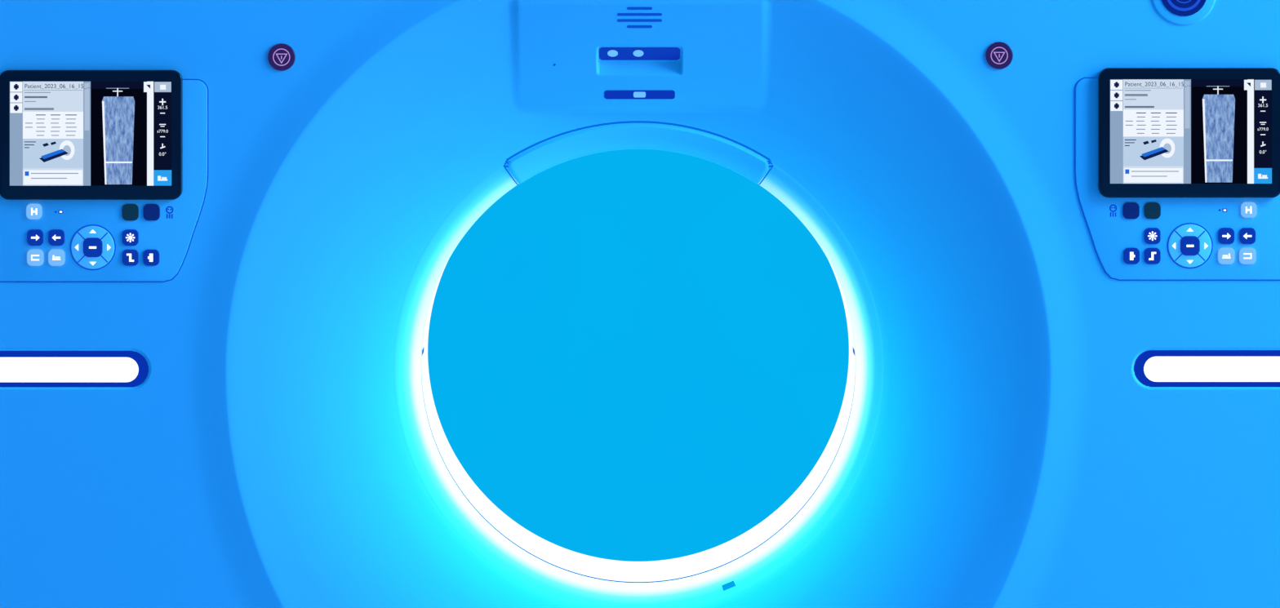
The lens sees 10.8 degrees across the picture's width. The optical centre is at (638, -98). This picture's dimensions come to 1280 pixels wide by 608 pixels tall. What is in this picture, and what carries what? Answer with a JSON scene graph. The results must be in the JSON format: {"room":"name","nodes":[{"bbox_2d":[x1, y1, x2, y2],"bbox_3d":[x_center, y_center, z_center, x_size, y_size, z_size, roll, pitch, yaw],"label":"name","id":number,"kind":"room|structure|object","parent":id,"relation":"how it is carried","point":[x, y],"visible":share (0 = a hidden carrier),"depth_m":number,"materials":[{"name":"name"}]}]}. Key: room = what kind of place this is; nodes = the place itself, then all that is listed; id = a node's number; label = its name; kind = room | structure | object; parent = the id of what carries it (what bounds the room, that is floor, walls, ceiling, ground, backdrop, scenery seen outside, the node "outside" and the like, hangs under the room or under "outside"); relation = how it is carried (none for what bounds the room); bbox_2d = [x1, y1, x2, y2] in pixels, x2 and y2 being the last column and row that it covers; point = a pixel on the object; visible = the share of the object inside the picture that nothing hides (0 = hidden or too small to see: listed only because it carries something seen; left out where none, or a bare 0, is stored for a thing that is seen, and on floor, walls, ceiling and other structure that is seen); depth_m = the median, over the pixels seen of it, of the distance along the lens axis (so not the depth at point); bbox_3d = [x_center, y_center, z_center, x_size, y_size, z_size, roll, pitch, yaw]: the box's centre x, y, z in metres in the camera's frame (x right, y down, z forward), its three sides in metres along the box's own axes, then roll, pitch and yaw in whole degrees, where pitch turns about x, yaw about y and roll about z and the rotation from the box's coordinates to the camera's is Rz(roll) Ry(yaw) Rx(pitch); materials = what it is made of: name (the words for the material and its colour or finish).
{"room":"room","nodes":[
{"label":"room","id":0,"kind":"room"},
{"bbox_2d":[427,149,848,561],"bbox_3d":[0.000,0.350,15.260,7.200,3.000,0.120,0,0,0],"label":"scanner bore opening","id":1,"kind":"structure","parent":0,"point":[634,355],"depth_m":15.20,"materials":[{"name":"blue"}]},
{"bbox_3d":[0.000,1.910,6.910,7.200,0.120,16.820,0,0,0],"label":"floor","id":2,"kind":"structure","parent":0,"visible":0},
{"bbox_2d":[0,0,1279,607],"bbox_3d":[0.000,0.840,12.457,2.720,2.020,0.926,0,0,0],"label":"scanner","id":3,"kind":"object","parent":2,"relation":"on","point":[1020,424],"visible":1,"depth_m":12.00,"materials":[{"name":"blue plastic"}]},
{"bbox_2d":[0,79,208,282],"bbox_3d":[-1.012,0.492,11.996,0.501,0.360,0.008,0,0,0],"label":"control keypad","id":4,"kind":"object","parent":3,"relation":"attached to","point":[42,241],"visible":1,"depth_m":12.00,"materials":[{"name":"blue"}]},
{"bbox_2d":[0,70,182,199],"bbox_3d":[-0.970,0.411,11.989,0.325,0.230,0.014,0,0,0],"label":"touchscreen display","id":5,"kind":"object","parent":4,"relation":"attached to","point":[65,135],"visible":1,"depth_m":11.98,"materials":[{"name":"black glass"}]},
{"bbox_2d":[1074,77,1279,280],"bbox_3d":[1.023,0.489,11.996,0.501,0.360,0.008,0,0,0],"label":"control keypad","id":6,"kind":"object","parent":3,"relation":"attached to","point":[1133,238],"visible":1,"depth_m":12.00,"materials":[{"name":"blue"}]},
{"bbox_2d":[1097,67,1279,197],"bbox_3d":[0.977,0.407,11.989,0.325,0.230,0.014,0,0,0],"label":"touchscreen display","id":7,"kind":"object","parent":6,"relation":"attached to","point":[1163,132],"visible":1,"depth_m":11.98,"materials":[{"name":"black glass"}]}
]}

